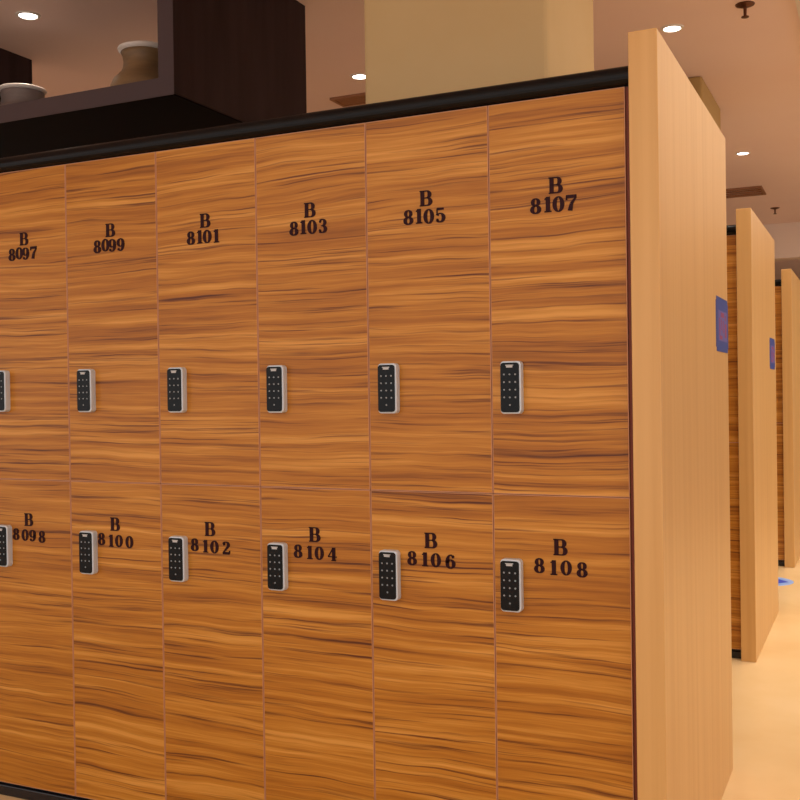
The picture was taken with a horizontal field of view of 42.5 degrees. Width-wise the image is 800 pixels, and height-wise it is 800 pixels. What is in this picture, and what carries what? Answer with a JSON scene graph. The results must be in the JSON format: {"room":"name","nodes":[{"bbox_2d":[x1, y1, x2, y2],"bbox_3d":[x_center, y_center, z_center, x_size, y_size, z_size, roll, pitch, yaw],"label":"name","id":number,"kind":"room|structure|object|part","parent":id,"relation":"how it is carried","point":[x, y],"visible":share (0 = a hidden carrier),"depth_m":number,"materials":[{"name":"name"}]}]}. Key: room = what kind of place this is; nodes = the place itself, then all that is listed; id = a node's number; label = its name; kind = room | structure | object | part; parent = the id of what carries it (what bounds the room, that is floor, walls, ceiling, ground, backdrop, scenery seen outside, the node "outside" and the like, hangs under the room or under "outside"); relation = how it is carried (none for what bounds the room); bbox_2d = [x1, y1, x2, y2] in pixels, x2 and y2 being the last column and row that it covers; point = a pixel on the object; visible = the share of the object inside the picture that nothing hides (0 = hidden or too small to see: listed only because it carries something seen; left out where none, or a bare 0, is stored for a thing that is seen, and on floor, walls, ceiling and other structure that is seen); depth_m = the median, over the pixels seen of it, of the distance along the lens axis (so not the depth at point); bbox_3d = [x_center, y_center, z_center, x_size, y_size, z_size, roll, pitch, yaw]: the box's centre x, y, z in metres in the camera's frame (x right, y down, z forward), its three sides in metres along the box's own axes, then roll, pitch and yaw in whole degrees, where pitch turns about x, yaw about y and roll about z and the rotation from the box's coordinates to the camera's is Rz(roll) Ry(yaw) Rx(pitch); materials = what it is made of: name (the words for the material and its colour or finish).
{"room":"changing room","nodes":[
{"label":"changing room","id":0,"kind":"room"},
{"bbox_2d":[0,0,799,279],"bbox_3d":[-1.006,-1.610,7.346,21.000,0.100,20.000,-1,0,25],"label":"ceiling","id":1,"kind":"structure","parent":0,"point":[750,66],"depth_m":4.60,"materials":[{"name":"paint"}]},
{"bbox_2d":[15,10,40,19],"bbox_3d":[-1.478,-1.527,4.089,0.098,0.006,0.098,-1,0,25],"label":"recessed light","id":2,"kind":"object","parent":1,"relation":"in","point":[26,15],"visible":1,"depth_m":4.08,"materials":[{"name":"beige"}]},
{"bbox_2d":[0,0,306,157],"bbox_3d":[-1.218,-1.252,3.968,1.482,0.560,0.842,-1,0,25],"label":"shelf","id":3,"kind":"object","parent":1,"relation":"hanging from","point":[221,62],"visible":0.65,"depth_m":3.59,"materials":[{"name":"brown wood"}]},
{"bbox_3d":[-1.860,-1.275,4.268,0.064,0.501,0.840,-1,0,25],"label":"panel","id":4,"kind":"part","parent":3,"relation":"part of","materials":[{"name":"brown wood"}]},
{"bbox_2d":[0,83,46,105],"bbox_3d":[-1.506,-1.134,4.111,0.220,0.212,0.220,-1,0,25],"label":"vase","id":5,"kind":"object","parent":3,"relation":"on","point":[10,93],"visible":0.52,"depth_m":4.04,"materials":[{"name":"grey ceramic"}]},
{"bbox_2d":[110,40,157,85],"bbox_3d":[-0.954,-1.174,3.853,0.260,0.280,0.260,-1,0,25],"label":"vase","id":6,"kind":"object","parent":3,"relation":"on","point":[140,58],"visible":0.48,"depth_m":3.77,"materials":[{"name":"brown ceramic"}]},
{"bbox_3d":[-0.573,-1.289,3.669,0.060,0.501,0.840,-1,0,25],"label":"panel","id":7,"kind":"part","parent":3,"relation":"part of","materials":[{"name":"brown wood"}]},
{"bbox_2d":[330,92,365,106],"bbox_3d":[-0.208,-1.551,5.304,0.270,0.012,0.150,-1,0,25],"label":"ceiling vent","id":8,"kind":"object","parent":1,"relation":"in","point":[360,98],"visible":0.6,"depth_m":5.30,"materials":[{"name":"brown metal"}]},
{"bbox_2d":[350,73,364,79],"bbox_3d":[-0.192,-1.551,4.937,0.098,0.006,0.098,-1,0,25],"label":"recessed light","id":9,"kind":"object","parent":1,"relation":"in","point":[358,76],"visible":0.74,"depth_m":4.93,"materials":[{"name":"beige"}]},
{"bbox_2d":[660,24,683,32],"bbox_3d":[1.148,-1.566,4.341,0.098,0.006,0.098,-1,0,25],"label":"recessed light","id":10,"kind":"object","parent":1,"relation":"in","point":[670,28],"visible":1,"depth_m":4.34,"materials":[{"name":"beige"}]},
{"bbox_2d":[735,151,750,154],"bbox_3d":[2.224,-1.599,6.674,0.098,0.006,0.098,-1,0,25],"label":"recessed light","id":11,"kind":"object","parent":1,"relation":"in","point":[742,152],"visible":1,"depth_m":6.67,"materials":[{"name":"beige"}]},
{"bbox_2d":[735,1,754,18],"bbox_3d":[1.370,-1.544,4.085,0.076,0.053,0.076,-1,0,25],"label":"sprinkler","id":12,"kind":"object","parent":1,"relation":"attached to","point":[744,5],"visible":1,"depth_m":4.08,"materials":[{"name":"brown metal"}]},
{"bbox_3d":[1.370,-1.542,4.085,0.014,0.038,0.014,-1,0,25],"label":"stem","id":13,"kind":"part","parent":12,"relation":"part of","materials":[{"name":"brown metal"}]},
{"bbox_2d":[726,186,765,197],"bbox_3d":[2.366,-1.609,8.120,0.960,0.012,0.350,-1,0,25],"label":"ceiling vent","id":14,"kind":"object","parent":1,"relation":"in","point":[756,188],"visible":0.39,"depth_m":7.97,"materials":[{"name":"brown metal"}]},
{"bbox_2d":[764,222,799,260],"bbox_3d":[0.698,-1.450,11.001,21.000,0.324,0.200,-1,0,25],"label":"wall","id":15,"kind":"structure","parent":1,"relation":"attached to","point":[786,236],"depth_m":9.55,"materials":[{"name":"beige paint"}]},
{"bbox_2d":[795,0,799,20],"bbox_3d":[2.889,-1.598,5.643,1.070,0.012,9.000,-1,0,25],"label":"ceiling light panel","id":16,"kind":"object","parent":1,"relation":"attached to","point":[796,1],"visible":1,"depth_m":4.08,"materials":[{"name":"beige"}]},
{"bbox_2d":[0,557,799,799],"bbox_3d":[-0.966,1.189,7.367,21.000,0.100,20.000,-1,0,25],"label":"floor","id":17,"kind":"structure","parent":0,"point":[766,691],"depth_m":3.72,"materials":[{"name":"tile"}]},
{"bbox_2d":[0,781,92,799],"bbox_3d":[-0.246,1.141,2.868,1.925,0.041,0.447,-1,0,25],"label":"kickboard","id":18,"kind":"object","parent":17,"relation":"on","point":[8,789],"visible":0.02,"depth_m":3.01,"materials":[{"name":"black"}]},
{"bbox_2d":[0,479,75,795],"bbox_3d":[-0.986,0.679,3.193,0.318,0.900,0.472,-1,0,25],"label":"locker","id":19,"kind":"object","parent":18,"relation":"on","point":[37,723],"visible":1,"depth_m":2.99,"materials":[{"name":"brown wood"}]},
{"bbox_3d":[-1.171,0.429,3.017,0.044,0.114,0.002,-1,0,25],"label":"keypad plate","id":20,"kind":"part","parent":19,"relation":"part of","materials":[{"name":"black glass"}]},
{"bbox_2d":[0,164,69,480],"bbox_3d":[-0.999,-0.221,3.186,0.318,0.900,0.472,-1,0,25],"label":"locker","id":21,"kind":"object","parent":19,"relation":"on","point":[34,366],"visible":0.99,"depth_m":2.98,"materials":[{"name":"brown wood"}]},
{"bbox_3d":[-1.176,-0.026,3.013,0.044,0.114,0.002,-1,0,25],"label":"keypad plate","id":22,"kind":"part","parent":21,"relation":"part of","materials":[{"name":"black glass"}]},
{"bbox_2d":[0,66,628,172],"bbox_3d":[-0.274,-0.701,2.851,1.925,0.044,0.475,-1,0,25],"label":"trim","id":23,"kind":"structure","parent":21,"relation":"on","point":[617,77],"depth_m":2.54,"materials":[{"name":"black"}]},
{"bbox_2d":[70,481,165,799],"bbox_3d":[-0.697,0.676,3.058,0.318,0.900,0.472,-1,0,25],"label":"locker","id":24,"kind":"object","parent":18,"relation":"on","point":[116,527],"visible":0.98,"depth_m":2.86,"materials":[{"name":"brown wood"}]},
{"bbox_3d":[-0.881,0.428,2.882,0.044,0.114,0.002,-1,0,25],"label":"keypad plate","id":25,"kind":"part","parent":24,"relation":"part of","materials":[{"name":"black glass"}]},
{"bbox_2d":[65,152,160,482],"bbox_3d":[-0.710,-0.224,3.052,0.318,0.900,0.472,-1,0,25],"label":"locker","id":26,"kind":"object","parent":24,"relation":"on","point":[112,274],"visible":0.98,"depth_m":2.85,"materials":[{"name":"brown wood"}]},
{"bbox_3d":[-0.885,-0.026,2.878,0.044,0.114,0.002,-1,0,25],"label":"keypad plate","id":27,"kind":"part","parent":26,"relation":"part of","materials":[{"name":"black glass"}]},
{"bbox_2d":[161,484,264,799],"bbox_3d":[-0.409,0.673,2.924,0.318,0.900,0.472,-1,0,25],"label":"locker","id":28,"kind":"object","parent":18,"relation":"on","point":[212,552],"visible":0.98,"depth_m":2.73,"materials":[{"name":"brown wood"}]},
{"bbox_3d":[-0.600,0.426,2.751,0.044,0.114,0.002,-1,0,25],"label":"keypad plate","id":29,"kind":"part","parent":28,"relation":"part of","materials":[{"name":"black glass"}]},
{"bbox_2d":[156,138,260,485],"bbox_3d":[-0.422,-0.227,2.917,0.318,0.900,0.472,-1,0,25],"label":"locker","id":30,"kind":"object","parent":28,"relation":"on","point":[206,194],"visible":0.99,"depth_m":2.72,"materials":[{"name":"brown wood"}]},
{"bbox_3d":[-0.602,-0.027,2.746,0.044,0.114,0.002,-1,0,25],"label":"keypad plate","id":31,"kind":"part","parent":30,"relation":"part of","materials":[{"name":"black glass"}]},
{"bbox_2d":[261,487,374,799],"bbox_3d":[-0.120,0.669,2.789,0.318,0.900,0.472,-1,0,25],"label":"locker","id":32,"kind":"object","parent":18,"relation":"on","point":[316,545],"visible":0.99,"depth_m":2.59,"materials":[{"name":"brown wood"}]},
{"bbox_3d":[-0.318,0.425,2.620,0.044,0.114,0.002,-1,0,25],"label":"keypad plate","id":33,"kind":"part","parent":32,"relation":"part of","materials":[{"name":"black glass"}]},
{"bbox_2d":[255,123,370,489],"bbox_3d":[-0.133,-0.230,2.783,0.318,0.900,0.472,-1,0,25],"label":"locker","id":34,"kind":"object","parent":32,"relation":"on","point":[312,272],"visible":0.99,"depth_m":2.58,"materials":[{"name":"brown wood"}]},
{"bbox_3d":[-0.320,-0.028,2.614,0.044,0.114,0.002,-1,0,25],"label":"keypad plate","id":35,"kind":"part","parent":34,"relation":"part of","materials":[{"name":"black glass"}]},
{"bbox_2d":[371,490,497,799],"bbox_3d":[0.168,0.666,2.655,0.318,0.900,0.472,-1,0,25],"label":"locker","id":36,"kind":"object","parent":18,"relation":"on","point":[434,654],"visible":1,"depth_m":2.46,"materials":[{"name":"brown wood"}]},
{"bbox_3d":[-0.030,0.424,2.486,0.044,0.114,0.002,-1,0,25],"label":"keypad plate","id":37,"kind":"part","parent":36,"relation":"part of","materials":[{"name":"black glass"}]},
{"bbox_2d":[365,106,492,492],"bbox_3d":[0.155,-0.234,2.648,0.318,0.900,0.472,-1,0,25],"label":"locker","id":38,"kind":"object","parent":36,"relation":"on","point":[428,218],"visible":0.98,"depth_m":2.45,"materials":[{"name":"brown wood"}]},
{"bbox_3d":[-0.033,-0.028,2.481,0.044,0.114,0.002,-1,0,25],"label":"keypad plate","id":39,"kind":"part","parent":38,"relation":"part of","materials":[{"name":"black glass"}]},
{"bbox_2d":[493,493,634,799],"bbox_3d":[0.457,0.663,2.521,0.318,0.900,0.472,-1,0,25],"label":"locker","id":40,"kind":"object","parent":18,"relation":"on","point":[563,564],"visible":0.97,"depth_m":2.32,"materials":[{"name":"brown wood"}]},
{"bbox_3d":[0.251,0.425,2.355,0.044,0.114,0.002,-1,0,25],"label":"keypad plate","id":41,"kind":"part","parent":40,"relation":"part of","materials":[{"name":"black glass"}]},
{"bbox_2d":[488,87,630,497],"bbox_3d":[0.444,-0.237,2.514,0.318,0.900,0.472,-1,0,25],"label":"locker","id":42,"kind":"object","parent":40,"relation":"on","point":[558,172],"visible":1,"depth_m":2.32,"materials":[{"name":"brown wood"}]},
{"bbox_3d":[0.251,-0.029,2.349,0.044,0.114,0.002,-1,0,25],"label":"keypad plate","id":43,"kind":"part","parent":42,"relation":"part of","materials":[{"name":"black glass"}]},
{"bbox_2d":[625,86,637,799],"bbox_3d":[0.607,0.211,2.459,0.014,1.800,0.446,-1,0,25],"label":"strip","id":44,"kind":"object","parent":18,"relation":"on","point":[626,88],"visible":0.22,"depth_m":2.26,"materials":[{"name":"brown wood"}]},
{"bbox_2d":[364,0,593,103],"bbox_3d":[0.271,-0.198,3.197,0.570,2.700,0.520,-1,0,25],"label":"column","id":45,"kind":"structure","parent":17,"relation":"on","point":[414,48],"depth_m":2.97,"materials":[{"name":"beige paint"}]},
{"bbox_2d":[628,28,732,799],"bbox_3d":[0.759,0.175,2.695,0.062,1.947,1.078,-1,0,25],"label":"end panel","id":46,"kind":"object","parent":17,"relation":"on","point":[677,153],"visible":1,"depth_m":2.37,"materials":[{"name":"brown wood"}]},
{"bbox_2d":[716,295,727,352],"bbox_3d":[0.955,-0.221,3.050,0.002,0.159,0.252,-1,0,25],"label":"sticker","id":47,"kind":"object","parent":46,"relation":"attached to","point":[721,304],"visible":1,"depth_m":3.04,"materials":[{"name":"blue"}]},
{"bbox_3d":[0.959,-0.218,3.057,0.001,0.089,0.186,-1,0,25],"label":"print panel","id":48,"kind":"part","parent":47,"relation":"part of","materials":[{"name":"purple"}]},
{"bbox_2d":[719,313,726,339],"bbox_3d":[0.960,-0.218,3.059,0.001,0.080,0.151,-1,0,25],"label":"print","id":49,"kind":"object","parent":47,"relation":"attached to","point":[722,316],"depth_m":3.06,"materials":[{"name":"pink"}]},
{"bbox_2d":[688,76,720,130],"bbox_3d":[1.357,-0.230,5.433,0.592,2.700,0.650,-1,0,25],"label":"column","id":50,"kind":"structure","parent":17,"relation":"on","point":[698,83],"depth_m":5.16,"materials":[{"name":"brown paint"}]},
{"bbox_2d":[732,649,740,658],"bbox_3d":[1.429,1.103,4.742,0.333,0.041,0.447,-1,0,25],"label":"kickboard","id":51,"kind":"object","parent":17,"relation":"on","point":[736,653],"visible":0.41,"depth_m":4.48,"materials":[{"name":"black"}]},
{"bbox_2d":[729,442,740,649],"bbox_3d":[1.423,0.633,4.724,0.318,0.900,0.472,-1,0,25],"label":"locker","id":52,"kind":"object","parent":51,"relation":"on","point":[733,446],"visible":0.04,"depth_m":4.47,"materials":[{"name":"brown wood"}]},
{"bbox_2d":[727,235,738,441],"bbox_3d":[1.410,-0.267,4.718,0.318,0.900,0.472,-1,0,25],"label":"locker","id":53,"kind":"object","parent":52,"relation":"on","point":[731,239],"visible":0.06,"depth_m":4.47,"materials":[{"name":"brown wood"}]},
{"bbox_2d":[726,225,735,234],"bbox_3d":[1.401,-0.739,4.725,0.333,0.044,0.475,-1,0,25],"label":"trim","id":54,"kind":"structure","parent":53,"relation":"on","point":[730,229],"depth_m":4.45,"materials":[{"name":"black"}]},
{"bbox_2d":[736,208,778,661],"bbox_3d":[1.714,0.145,4.909,0.062,1.947,1.088,-1,0,25],"label":"end panel","id":55,"kind":"object","parent":17,"relation":"on","point":[755,257],"visible":1,"depth_m":4.50,"materials":[{"name":"brown wood"}]},
{"bbox_2d":[769,338,774,368],"bbox_3d":[1.885,-0.234,5.209,0.002,0.155,0.270,-1,0,25],"label":"sticker","id":56,"kind":"object","parent":55,"relation":"attached to","point":[772,341],"visible":1,"depth_m":5.21,"materials":[{"name":"blue"}]},
{"bbox_3d":[1.889,-0.231,5.216,0.001,0.087,0.200,-1,0,25],"label":"print panel","id":57,"kind":"part","parent":56,"relation":"part of","materials":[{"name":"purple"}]},
{"bbox_2d":[778,560,784,565],"bbox_3d":[2.474,1.071,7.036,0.333,0.041,0.447,-1,0,25],"label":"kickboard","id":58,"kind":"object","parent":17,"relation":"on","point":[780,562],"visible":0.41,"depth_m":6.78,"materials":[{"name":"black"}]},
{"bbox_2d":[776,423,784,559],"bbox_3d":[2.468,0.601,7.019,0.318,0.900,0.472,-1,0,25],"label":"locker","id":59,"kind":"object","parent":58,"relation":"on","point":[780,468],"visible":0.05,"depth_m":6.77,"materials":[{"name":"brown wood"}]},
{"bbox_2d":[775,286,782,422],"bbox_3d":[2.455,-0.299,7.012,0.318,0.900,0.472,-1,0,25],"label":"locker","id":60,"kind":"object","parent":59,"relation":"on","point":[778,297],"visible":0.06,"depth_m":6.76,"materials":[{"name":"brown wood"}]},
{"bbox_2d":[775,279,780,285],"bbox_3d":[2.446,-0.771,7.019,0.333,0.044,0.475,-1,0,25],"label":"trim","id":61,"kind":"structure","parent":60,"relation":"on","point":[777,282],"depth_m":6.75,"materials":[{"name":"black"}]},
{"bbox_2d":[778,577,793,585],"bbox_3d":[2.218,1.101,6.269,0.340,0.002,0.340,-1,0,25],"label":"floor marker","id":62,"kind":"object","parent":17,"relation":"on","point":[781,581],"visible":0.36,"depth_m":6.23,"materials":[{"name":"blue"}]},
{"bbox_2d":[781,269,799,567],"bbox_3d":[2.760,0.113,7.204,0.062,1.947,1.090,-1,0,25],"label":"end panel","id":63,"kind":"object","parent":17,"relation":"on","point":[790,283],"visible":1,"depth_m":6.72,"materials":[{"name":"brown wood"}]}
]}

